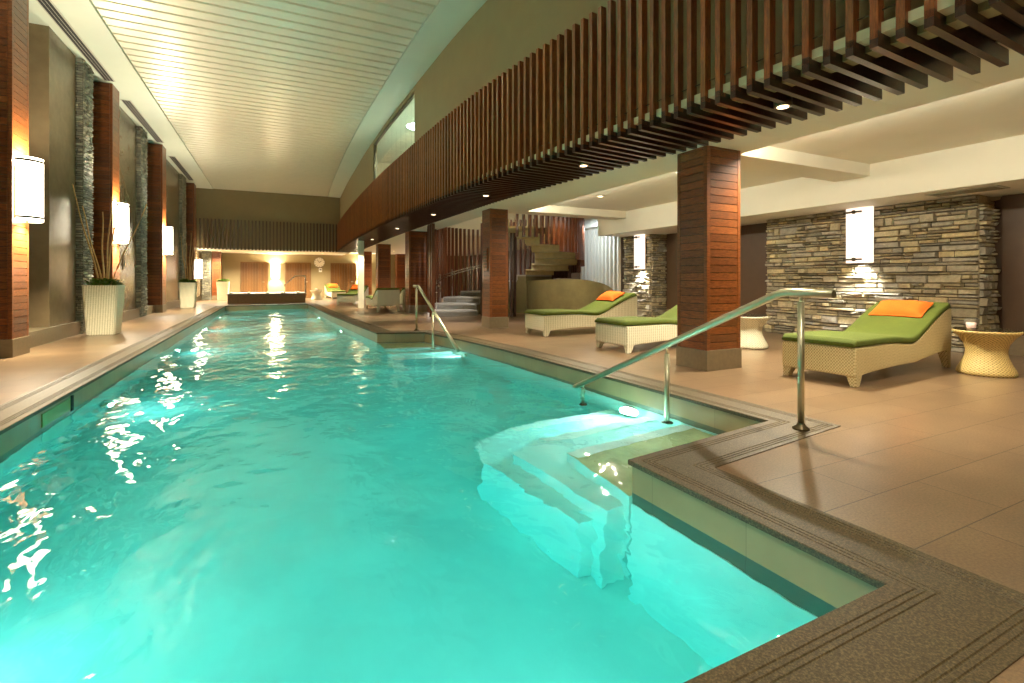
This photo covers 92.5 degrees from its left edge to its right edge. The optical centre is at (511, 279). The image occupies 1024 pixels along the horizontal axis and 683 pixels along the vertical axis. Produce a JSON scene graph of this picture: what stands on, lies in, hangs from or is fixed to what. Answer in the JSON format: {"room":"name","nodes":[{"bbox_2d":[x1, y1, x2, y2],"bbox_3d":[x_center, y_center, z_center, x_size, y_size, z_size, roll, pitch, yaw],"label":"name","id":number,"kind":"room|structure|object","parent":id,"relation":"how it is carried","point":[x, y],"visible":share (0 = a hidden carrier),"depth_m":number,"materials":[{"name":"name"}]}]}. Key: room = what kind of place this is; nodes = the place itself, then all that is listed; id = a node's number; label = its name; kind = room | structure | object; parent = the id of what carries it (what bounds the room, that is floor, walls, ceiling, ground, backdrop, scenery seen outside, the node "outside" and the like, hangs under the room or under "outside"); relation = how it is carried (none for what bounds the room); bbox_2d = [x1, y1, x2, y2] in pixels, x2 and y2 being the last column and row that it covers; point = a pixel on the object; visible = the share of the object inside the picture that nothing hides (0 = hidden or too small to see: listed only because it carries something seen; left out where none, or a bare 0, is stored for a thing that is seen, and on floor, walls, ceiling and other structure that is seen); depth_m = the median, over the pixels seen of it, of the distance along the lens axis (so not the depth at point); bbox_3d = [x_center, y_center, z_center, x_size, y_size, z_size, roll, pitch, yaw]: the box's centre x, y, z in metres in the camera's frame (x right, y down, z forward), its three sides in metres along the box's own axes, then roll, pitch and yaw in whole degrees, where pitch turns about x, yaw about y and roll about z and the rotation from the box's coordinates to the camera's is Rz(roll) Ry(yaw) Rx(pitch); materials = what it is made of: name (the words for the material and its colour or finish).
{"room":"spa","nodes":[
{"label":"spa","id":0,"kind":"room"},
{"bbox_2d":[29,0,486,197],"bbox_3d":[-6.376,-4.819,13.301,10.800,0.262,36.500,0,0,-26],"label":"ceiling","id":1,"kind":"structure","parent":0,"point":[270,96],"depth_m":11.10,"materials":[{"name":"beige metal"}]},
{"bbox_2d":[36,0,115,81],"bbox_3d":[-8.623,-4.683,9.785,0.220,0.019,3.950,0,0,-26],"label":"ceiling vent","id":2,"kind":"object","parent":1,"relation":"in","point":[48,6],"visible":1,"depth_m":9.46,"materials":[{"name":"metal"}]},
{"bbox_2d":[120,99,163,142],"bbox_3d":[-11.045,-4.683,14.751,0.220,0.019,4.400,0,0,-26],"label":"ceiling vent","id":3,"kind":"object","parent":1,"relation":"in","point":[127,103],"visible":1,"depth_m":14.32,"materials":[{"name":"metal"}]},
{"bbox_2d":[169,156,193,180],"bbox_3d":[-14.026,-4.683,20.863,0.220,0.019,5.000,0,0,-26],"label":"ceiling vent","id":4,"kind":"object","parent":1,"relation":"in","point":[174,159],"visible":1,"depth_m":20.45,"materials":[{"name":"metal"}]},
{"bbox_2d":[196,188,339,224],"bbox_3d":[-13.790,-3.175,26.441,8.795,3.110,0.180,0,0,-26],"label":"wall","id":5,"kind":"structure","parent":0,"point":[210,203],"depth_m":26.53,"materials":[{"name":"beige paint"}]},
{"bbox_2d":[196,218,336,251],"bbox_3d":[-13.726,-2.360,26.311,8.595,1.580,0.130,0,0,-26],"label":"slatted wood screen","id":6,"kind":"object","parent":5,"relation":"attached to","point":[210,233],"visible":0.87,"depth_m":26.46,"materials":[{"name":"brown wood"}]},
{"bbox_2d":[197,248,349,254],"bbox_3d":[-14.272,-1.590,27.891,9.200,0.080,3.350,0,0,-26],"label":"ceiling","id":7,"kind":"structure","parent":0,"point":[224,250],"depth_m":27.93,"materials":[{"name":"white paint"}]},
{"bbox_2d":[200,252,466,297],"bbox_3d":[-10.781,-1.925,31.569,19.100,6.150,0.200,0,0,-26],"label":"wall","id":8,"kind":"structure","parent":0,"point":[230,262],"depth_m":30.18,"materials":[{"name":"beige paint"}]},
{"bbox_2d":[29,295,201,347],"bbox_3d":[-13.473,1.015,17.517,1.540,0.270,22.700,0,0,-26],"label":"baseboard","id":9,"kind":"structure","parent":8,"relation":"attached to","point":[38,336],"depth_m":9.58,"materials":[{"name":"tile"}]},
{"bbox_2d":[240,262,267,291],"bbox_3d":[-15.337,0.055,29.162,1.440,2.190,0.132,0,0,-26],"label":"door","id":10,"kind":"structure","parent":8,"relation":"in","point":[252,274],"depth_m":29.15,"materials":[{"name":"wood"}]},
{"bbox_2d":[271,264,279,277],"bbox_3d":[-14.300,-0.530,29.615,0.472,0.860,0.226,0,0,-26],"label":"wall sconce","id":11,"kind":"object","parent":8,"relation":"attached to","point":[275,268],"visible":1,"depth_m":29.54,"materials":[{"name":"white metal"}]},
{"bbox_2d":[285,262,310,297],"bbox_3d":[-13.180,0.055,30.214,1.440,2.190,0.132,0,0,-26],"label":"door","id":12,"kind":"structure","parent":8,"relation":"in","point":[291,269],"depth_m":30.20,"materials":[{"name":"wood"}]},
{"bbox_2d":[314,257,324,267],"bbox_3d":[-12.098,-1.070,30.780,0.660,0.660,0.063,0,0,-26],"label":"wall clock","id":13,"kind":"object","parent":8,"relation":"attached to","point":[319,262],"visible":1,"depth_m":30.76,"materials":[{"name":"metal"}]},
{"bbox_2d":[331,263,355,292],"bbox_3d":[-10.798,0.055,31.376,1.540,2.190,0.132,0,0,-26],"label":"door","id":14,"kind":"structure","parent":8,"relation":"in","point":[342,274],"depth_m":31.41,"materials":[{"name":"wood"}]},
{"bbox_2d":[0,305,877,607],"bbox_3d":[-4.873,1.885,12.000,5.521,1.430,23.823,0,0,-26],"label":"wall","id":15,"kind":"structure","parent":0,"point":[827,582],"depth_m":3.11,"materials":[{"name":"tile"}]},
{"bbox_2d":[41,395,73,427],"bbox_3d":[-4.386,1.275,4.737,0.024,0.160,0.740,0,0,-26],"label":"skimmer","id":16,"kind":"object","parent":15,"relation":"attached to","point":[60,409],"visible":0.96,"depth_m":4.71,"materials":[{"name":"green plastic"}]},
{"bbox_2d":[0,308,836,682],"bbox_3d":[-4.873,2.000,12.000,5.531,1.300,23.834,0,0,-26],"label":"pool water","id":17,"kind":"object","parent":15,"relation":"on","point":[271,495],"visible":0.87,"depth_m":2.62,"materials":[{"name":"teal liquid"}]},
{"bbox_2d":[0,303,1023,682],"bbox_3d":[-4.878,1.160,12.018,6.228,0.032,24.561,0,0,-26],"label":"pool coping","id":18,"kind":"object","parent":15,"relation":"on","point":[928,619],"visible":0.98,"depth_m":1.92,"materials":[{"name":"stone"}]},
{"bbox_2d":[413,285,459,351],"bbox_3d":[-1.614,0.815,9.887,0.172,1.390,2.716,0,0,-27],"label":"pool handrail","id":19,"kind":"object","parent":18,"relation":"on","point":[455,346],"visible":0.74,"depth_m":9.88,"materials":[{"name":"metal"}]},
{"bbox_2d":[573,289,835,430],"bbox_3d":[1.538,1.060,4.839,0.168,1.979,3.043,0,0,-31],"label":"pool handrail","id":20,"kind":"object","parent":18,"relation":"on","point":[800,425],"visible":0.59,"depth_m":4.01,"materials":[{"name":"metal"}]},
{"bbox_2d":[0,298,1023,682],"bbox_3d":[-2.736,1.150,15.076,18.700,0.001,36.500,0,0,-26],"label":"floor","id":21,"kind":"structure","parent":0,"point":[926,456],"depth_m":3.83,"materials":[{"name":"tile"}]},
{"bbox_2d":[0,0,29,357],"bbox_3d":[-7.721,-1.769,7.332,0.574,5.838,0.574,0,0,-26],"label":"column","id":22,"kind":"structure","parent":21,"relation":"on","point":[14,14],"depth_m":7.22,"materials":[{"name":"wood"}]},
{"bbox_2d":[15,155,43,222],"bbox_3d":[-7.359,-1.370,7.515,0.261,0.960,0.472,0,0,-26],"label":"wall sconce","id":23,"kind":"object","parent":22,"relation":"attached to","point":[29,171],"visible":1,"depth_m":7.36,"materials":[{"name":"white glass"}]},
{"bbox_2d":[76,58,94,333],"bbox_3d":[-9.426,-1.769,10.563,0.517,5.838,0.648,0,0,-26],"label":"stone column","id":24,"kind":"structure","parent":21,"relation":"on","point":[84,73],"depth_m":10.42,"materials":[{"name":"stone"}]},
{"bbox_2d":[92,81,118,283],"bbox_3d":[-9.928,-1.769,11.858,0.574,5.838,0.604,0,0,-26],"label":"column","id":25,"kind":"structure","parent":21,"relation":"on","point":[105,139],"depth_m":11.67,"materials":[{"name":"wood"}]},
{"bbox_2d":[113,202,128,243],"bbox_3d":[-9.551,-1.370,12.009,0.261,0.960,0.472,0,0,-26],"label":"wall sconce","id":26,"kind":"object","parent":25,"relation":"attached to","point":[121,235],"visible":0.97,"depth_m":11.85,"materials":[{"name":"white glass"}]},
{"bbox_2d":[72,184,146,335],"bbox_3d":[-8.475,-0.401,10.353,1.219,3.102,0.705,0,0,-26],"label":"potted plant","id":27,"kind":"object","parent":21,"relation":"on","point":[103,301],"visible":1,"depth_m":10.14,"materials":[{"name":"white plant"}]},
{"bbox_2d":[136,126,147,316],"bbox_3d":[-11.695,-1.769,15.215,0.518,5.838,0.797,0,0,-26],"label":"stone column","id":28,"kind":"structure","parent":21,"relation":"on","point":[141,134],"depth_m":15.01,"materials":[{"name":"stone"}]},
{"bbox_2d":[147,143,165,312],"bbox_3d":[-12.521,-1.769,17.174,0.574,5.838,0.674,0,0,-26],"label":"column","id":29,"kind":"structure","parent":21,"relation":"on","point":[156,177],"depth_m":16.93,"materials":[{"name":"wood"}]},
{"bbox_2d":[163,226,172,254],"bbox_3d":[-12.146,-1.370,17.329,0.261,0.960,0.472,0,0,-26],"label":"wall sconce","id":30,"kind":"object","parent":29,"relation":"attached to","point":[167,231],"visible":1,"depth_m":17.18,"materials":[{"name":"white glass"}]},
{"bbox_2d":[179,174,186,298],"bbox_3d":[-15.059,-1.769,22.113,0.517,5.838,1.047,0,0,-26],"label":"stone column","id":31,"kind":"structure","parent":21,"relation":"on","point":[182,180],"depth_m":21.79,"materials":[{"name":"stone"}]},
{"bbox_2d":[178,238,197,307],"bbox_3d":[-13.169,-0.375,19.923,0.676,3.050,0.682,0,0,-26],"label":"potted plant","id":32,"kind":"object","parent":21,"relation":"on","point":[187,287],"visible":1,"depth_m":19.76,"materials":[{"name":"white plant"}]},
{"bbox_2d":[186,183,195,280],"bbox_3d":[-15.864,-1.769,24.027,0.574,5.838,0.724,0,0,-26],"label":"column","id":33,"kind":"structure","parent":21,"relation":"on","point":[191,187],"depth_m":23.79,"materials":[{"name":"wood"}]},
{"bbox_2d":[202,251,211,300],"bbox_3d":[-16.800,-0.200,26.994,0.467,2.700,0.547,0,0,-26],"label":"stone column","id":34,"kind":"structure","parent":21,"relation":"on","point":[206,255],"depth_m":26.79,"materials":[{"name":"stone"}]},
{"bbox_2d":[212,251,221,299],"bbox_3d":[-16.444,-0.200,27.305,0.444,2.700,0.524,0,0,-26],"label":"column","id":35,"kind":"structure","parent":21,"relation":"on","point":[216,255],"depth_m":27.06,"materials":[{"name":"wood"}]},
{"bbox_2d":[216,279,229,300],"bbox_3d":[-15.596,0.542,26.448,0.670,1.216,0.634,0,0,-26],"label":"potted plant","id":36,"kind":"object","parent":21,"relation":"on","point":[222,285],"visible":1,"depth_m":26.21,"materials":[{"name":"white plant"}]},
{"bbox_2d":[226,292,306,303],"bbox_3d":[-12.438,0.912,24.975,3.500,0.475,2.920,0,0,-26],"label":"tub","id":37,"kind":"object","parent":21,"relation":"on","point":[236,297],"visible":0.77,"depth_m":23.73,"materials":[{"name":"tile"}]},
{"bbox_2d":[284,275,305,292],"bbox_3d":[-10.776,0.232,24.340,1.050,0.886,0.117,0,0,-26],"label":"grab rail","id":38,"kind":"object","parent":37,"relation":"on","point":[295,275],"visible":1,"depth_m":24.39,"materials":[{"name":"metal"}]},
{"bbox_2d":[310,290,322,299],"bbox_3d":[-11.217,0.876,28.130,0.720,0.548,0.720,0,0,-26],"label":"side table","id":39,"kind":"object","parent":21,"relation":"on","point":[316,295],"visible":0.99,"depth_m":27.91,"materials":[{"name":"white wicker"}]},
{"bbox_2d":[325,284,345,298],"bbox_3d":[-10.703,0.724,29.620,0.810,0.852,2.465,0,0,-30],"label":"sun lounger","id":40,"kind":"object","parent":21,"relation":"on","point":[332,292],"visible":0.8,"depth_m":28.94,"materials":[{"name":"white wicker"}]},
{"bbox_2d":[327,283,337,287],"bbox_3d":[-11.068,0.370,30.255,0.602,0.252,0.351,0,0,-30],"label":"cushion","id":41,"kind":"object","parent":40,"relation":"on","point":[331,285],"visible":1,"depth_m":30.16,"materials":[{"name":"orange fabric"}]},
{"bbox_2d":[337,285,367,304],"bbox_3d":[-7.562,0.724,23.362,0.810,0.852,2.465,0,0,-2],"label":"sun lounger","id":42,"kind":"object","parent":21,"relation":"on","point":[351,295],"visible":0.76,"depth_m":22.16,"materials":[{"name":"white wicker"}]},
{"bbox_2d":[351,284,357,289],"bbox_3d":[-7.584,0.370,24.044,0.602,0.252,0.351,0,0,-2],"label":"cushion","id":43,"kind":"object","parent":42,"relation":"on","point":[354,287],"visible":0.64,"depth_m":23.93,"materials":[{"name":"orange fabric"}]},
{"bbox_2d":[358,241,363,307],"bbox_3d":[-6.146,-0.210,19.922,0.220,2.720,0.200,0,0,-26],"label":"pier","id":44,"kind":"object","parent":21,"relation":"on","point":[360,243],"visible":0.93,"depth_m":19.83,"materials":[{"name":"paint"}]},
{"bbox_2d":[364,251,371,295],"bbox_3d":[-8.813,-0.265,29.692,0.554,2.830,0.524,0,0,-26],"label":"column","id":45,"kind":"structure","parent":21,"relation":"on","point":[367,255],"depth_m":29.50,"materials":[{"name":"wood"}]},
{"bbox_2d":[366,288,399,311],"bbox_3d":[-4.956,0.724,18.647,0.810,0.852,2.465,0,0,-26],"label":"sun lounger","id":46,"kind":"object","parent":21,"relation":"on","point":[384,297],"visible":0.98,"depth_m":17.58,"materials":[{"name":"white wicker"}]},
{"bbox_2d":[376,244,390,288],"bbox_3d":[-6.177,-0.265,23.523,0.624,2.830,0.524,0,0,-26],"label":"column","id":47,"kind":"structure","parent":21,"relation":"on","point":[383,251],"depth_m":23.30,"materials":[{"name":"wood"}]},
{"bbox_2d":[389,288,404,309],"bbox_3d":[-4.228,0.724,19.503,0.810,0.852,2.465,0,0,-26],"label":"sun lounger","id":48,"kind":"object","parent":21,"relation":"on","point":[402,292],"visible":0.14,"depth_m":18.31,"materials":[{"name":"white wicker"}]},
{"bbox_2d":[395,254,404,290],"bbox_3d":[-7.395,-0.265,32.497,0.624,2.830,0.524,0,0,-26],"label":"column","id":49,"kind":"structure","parent":21,"relation":"on","point":[399,258],"depth_m":32.24,"materials":[{"name":"wood"}]},
{"bbox_2d":[405,231,426,312],"bbox_3d":[-3.383,-0.265,17.292,0.664,2.830,0.574,0,0,-26],"label":"column","id":50,"kind":"structure","parent":21,"relation":"on","point":[415,241],"depth_m":17.07,"materials":[{"name":"wood"}]},
{"bbox_2d":[482,208,507,327],"bbox_3d":[-0.415,-0.265,11.880,0.494,2.830,0.504,0,0,-26],"label":"column","id":51,"kind":"structure","parent":21,"relation":"on","point":[494,221],"depth_m":11.68,"materials":[{"name":"wood"}]},
{"bbox_2d":[483,248,487,270],"bbox_3d":[-0.638,-0.470,11.750,0.045,0.540,0.240,0,0,-26],"label":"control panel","id":52,"kind":"object","parent":51,"relation":"attached to","point":[485,251],"visible":1,"depth_m":11.69,"materials":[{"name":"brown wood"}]},
{"bbox_2d":[427,214,584,316],"bbox_3d":[-0.188,-0.535,15.807,5.019,3.370,5.020,0,0,-26],"label":"spiral staircase","id":53,"kind":"structure","parent":21,"relation":"on","point":[558,248],"depth_m":15.88,"materials":[{"name":"brown wood"}]},
{"bbox_2d":[524,292,636,336],"bbox_3d":[1.538,0.724,10.755,2.465,0.852,0.810,0,0,-28],"label":"sun lounger","id":54,"kind":"object","parent":21,"relation":"on","point":[545,320],"visible":0.76,"depth_m":10.36,"materials":[{"name":"white wicker"}]},
{"bbox_2d":[596,291,624,300],"bbox_3d":[2.237,0.380,11.148,0.363,0.240,0.602,0,0,-28],"label":"cushion","id":55,"kind":"object","parent":54,"relation":"on","point":[609,295],"visible":0.91,"depth_m":10.99,"materials":[{"name":"orange fabric"}]},
{"bbox_2d":[580,229,620,290],"bbox_3d":[2.864,-0.265,16.028,0.100,2.830,2.070,0,0,-26],"label":"screen","id":56,"kind":"object","parent":21,"relation":"on","point":[602,253],"visible":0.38,"depth_m":15.83,"materials":[{"name":"white paint"}]},
{"bbox_2d":[595,305,676,352],"bbox_3d":[2.669,0.724,8.526,2.465,0.852,0.810,0,0,-28],"label":"sun lounger","id":57,"kind":"object","parent":21,"relation":"on","point":[629,331],"visible":0.54,"depth_m":7.90,"materials":[{"name":"white wicker"}]},
{"bbox_2d":[676,146,741,371],"bbox_3d":[2.600,-0.265,6.486,0.624,2.830,0.524,0,0,-26],"label":"column","id":58,"kind":"structure","parent":21,"relation":"on","point":[708,177],"depth_m":6.28,"materials":[{"name":"wood"}]},
{"bbox_2d":[740,313,770,348],"bbox_3d":[4.022,0.876,8.360,0.720,0.548,0.720,0,0,-26],"label":"side table","id":59,"kind":"object","parent":21,"relation":"on","point":[751,325],"visible":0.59,"depth_m":8.13,"materials":[{"name":"white wicker"}]},
{"bbox_2d":[782,300,950,387],"bbox_3d":[4.495,0.724,6.147,2.465,0.852,0.810,0,0,-30],"label":"sun lounger","id":60,"kind":"object","parent":21,"relation":"on","point":[872,343],"visible":0.93,"depth_m":5.77,"materials":[{"name":"wicker"}]},
{"bbox_2d":[868,300,933,317],"bbox_3d":[5.190,0.395,6.547,0.363,0.240,0.602,0,0,-30],"label":"cushion","id":61,"kind":"object","parent":60,"relation":"on","point":[901,308],"visible":0.9,"depth_m":6.44,"materials":[{"name":"orange fabric"}]},
{"bbox_2d":[951,327,1023,377],"bbox_3d":[5.770,0.876,5.963,0.634,0.548,0.634,0,0,-26],"label":"side table","id":62,"kind":"object","parent":21,"relation":"on","point":[986,354],"visible":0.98,"depth_m":5.79,"materials":[{"name":"wicker"}]},
{"bbox_2d":[966,322,976,328],"bbox_3d":[5.663,0.567,6.045,0.100,0.070,0.100,0,0,-26],"label":"candle holder","id":63,"kind":"object","parent":62,"relation":"on","point":[972,325],"visible":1,"depth_m":6.01,"materials":[{"name":"white glass"}]},
{"bbox_2d":[447,213,588,229],"bbox_3d":[-0.120,-3.285,15.963,3.820,2.830,6.600,0,0,-26],"label":"wall","id":64,"kind":"structure","parent":0,"point":[475,223],"depth_m":18.86,"materials":[{"name":"white paint"}]},
{"bbox_2d":[527,279,612,309],"bbox_3d":[1.913,0.570,14.151,2.690,1.160,1.238,0,0,-16],"label":"wall","id":65,"kind":"structure","parent":0,"point":[573,294],"depth_m":13.60,"materials":[{"name":"beige paint"}]},
{"bbox_2d":[622,234,666,316],"bbox_3d":[3.936,-0.075,14.577,0.645,2.450,1.280,0,0,-26],"label":"stone wall","id":66,"kind":"structure","parent":0,"point":[649,284],"depth_m":14.14,"materials":[{"name":"beige stone"}]},
{"bbox_2d":[632,234,646,268],"bbox_3d":[3.709,-0.800,14.220,0.195,1.000,0.470,0,0,-26],"label":"wall sconce","id":67,"kind":"object","parent":66,"relation":"attached to","point":[640,245],"visible":0.99,"depth_m":14.10,"materials":[{"name":"white glass"}]},
{"bbox_2d":[340,0,1023,218],"bbox_3d":[-3.340,-3.175,14.779,0.876,3.110,36.502,0,0,-26],"label":"wall","id":68,"kind":"structure","parent":0,"point":[501,33],"depth_m":7.14,"materials":[{"name":"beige paint"}]},
{"bbox_2d":[374,92,414,178],"bbox_3d":[-3.479,-3.885,14.269,0.114,1.410,5.301,0,0,-26],"label":"window","id":69,"kind":"structure","parent":68,"relation":"in","point":[398,136],"depth_m":13.74,"materials":[{"name":"clear glass"}]},
{"bbox_2d":[337,0,1023,251],"bbox_3d":[-2.514,-2.360,13.788,1.814,1.580,32.222,0,0,-27],"label":"bulkhead","id":70,"kind":"object","parent":68,"relation":"attached to","point":[506,140],"visible":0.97,"depth_m":5.27,"materials":[{"name":"brown wood"}]},
{"bbox_2d":[578,162,588,166],"bbox_3d":[0.980,-1.590,6.708,0.150,0.080,0.148,0,0,-26],"label":"recessed light","id":71,"kind":"object","parent":70,"relation":"attached to","point":[581,164],"visible":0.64,"depth_m":6.66,"materials":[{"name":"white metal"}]},
{"bbox_2d":[774,96,791,109],"bbox_3d":[2.442,-1.590,4.418,0.150,0.080,0.148,0,0,-26],"label":"recessed light","id":72,"kind":"object","parent":70,"relation":"attached to","point":[788,103],"visible":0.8,"depth_m":4.37,"materials":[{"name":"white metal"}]},
{"bbox_2d":[350,41,1023,255],"bbox_3d":[0.916,-1.685,16.858,8.773,0.770,36.500,0,0,-26],"label":"ceiling","id":73,"kind":"structure","parent":0,"point":[966,131],"depth_m":7.22,"materials":[{"name":"white paint"}]},
{"bbox_2d":[924,185,1009,196],"bbox_3d":[6.668,-1.294,7.202,0.400,0.020,0.840,0,0,-26],"label":"ceiling vent","id":74,"kind":"object","parent":73,"relation":"in","point":[994,187],"visible":1,"depth_m":7.15,"materials":[{"name":"metal"}]},
{"bbox_2d":[467,196,1001,327],"bbox_3d":[3.847,-0.450,18.288,2.450,3.200,36.500,0,0,-26],"label":"wall","id":75,"kind":"structure","parent":0,"point":[998,203],"depth_m":14.20,"materials":[{"name":"brown paint"}]},
{"bbox_2d":[667,223,767,314],"bbox_3d":[5.238,-0.225,12.540,0.070,2.150,3.450,0,0,-26],"label":"wall panel","id":76,"kind":"object","parent":75,"relation":"attached to","point":[753,240],"visible":0.29,"depth_m":11.66,"materials":[{"name":"brown paint"}]},
{"bbox_2d":[1002,193,1023,335],"bbox_3d":[8.734,-0.225,5.372,0.070,2.150,5.000,0,0,-26],"label":"wall panel","id":77,"kind":"object","parent":75,"relation":"attached to","point":[1012,205],"visible":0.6,"depth_m":7.49,"materials":[{"name":"brown paint"}]},
{"bbox_2d":[1008,336,1023,355],"bbox_3d":[8.711,1.000,5.362,0.140,0.300,5.000,0,0,-26],"label":"baseboard","id":78,"kind":"structure","parent":75,"relation":"attached to","point":[1016,348],"depth_m":7.40,"materials":[{"name":"tile"}]},
{"bbox_2d":[765,195,1001,352],"bbox_3d":[6.565,-0.075,9.150,0.617,2.450,3.680,0,0,-26],"label":"stone wall","id":79,"kind":"structure","parent":0,"point":[941,250],"depth_m":8.48,"materials":[{"name":"beige stone"}]},
{"bbox_2d":[843,206,873,262],"bbox_3d":[6.309,-0.800,8.890,0.195,1.000,0.470,0,0,-26],"label":"wall sconce","id":80,"kind":"object","parent":79,"relation":"attached to","point":[860,220],"visible":1,"depth_m":8.81,"materials":[{"name":"white glass"}]},
{"bbox_3d":[-11.230,-1.925,10.934,0.200,6.150,36.500,0,0,-26],"label":"wall","id":81,"kind":"structure","parent":0,"visible":0},
{"bbox_2d":[29,23,75,327],"bbox_3d":[-9.521,-1.899,9.347,1.480,5.578,1.350,0,0,-26],"label":"wall panel","id":82,"kind":"object","parent":81,"relation":"attached to","point":[52,65],"visible":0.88,"depth_m":9.24,"materials":[{"name":"brown metal"}]},
{"bbox_2d":[119,106,135,310],"bbox_3d":[-11.593,-1.899,13.594,1.480,5.578,2.000,0,0,-26],"label":"wall panel","id":83,"kind":"object","parent":81,"relation":"attached to","point":[127,127],"visible":0.24,"depth_m":14.04,"materials":[{"name":"beige paint"}]},
{"bbox_2d":[122,255,124,269],"bbox_3d":[-10.712,-0.470,13.497,0.018,0.392,0.201,0,0,-26],"label":"switch plate","id":84,"kind":"object","parent":83,"relation":"attached to","point":[123,258],"visible":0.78,"depth_m":13.50,"materials":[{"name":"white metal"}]},
{"bbox_2d":[166,159,178,301],"bbox_3d":[-14.639,-1.899,19.840,1.480,5.578,3.300,0,0,-26],"label":"wall panel","id":85,"kind":"object","parent":81,"relation":"attached to","point":[172,175],"visible":0.22,"depth_m":20.38,"materials":[{"name":"beige paint"}]},
{"bbox_2d":[196,249,199,296],"bbox_3d":[-17.039,-0.330,25.012,1.700,2.440,1.900,0,0,-26],"label":"wall panel","id":86,"kind":"object","parent":81,"relation":"attached to","point":[197,250],"visible":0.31,"depth_m":25.61,"materials":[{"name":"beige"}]},
{"bbox_2d":[196,259,201,278],"bbox_3d":[-15.917,-0.530,24.947,0.261,0.960,0.472,0,0,-26],"label":"wall sconce","id":87,"kind":"object","parent":86,"relation":"attached to","point":[198,262],"visible":0.99,"depth_m":24.75,"materials":[{"name":"white glass"}]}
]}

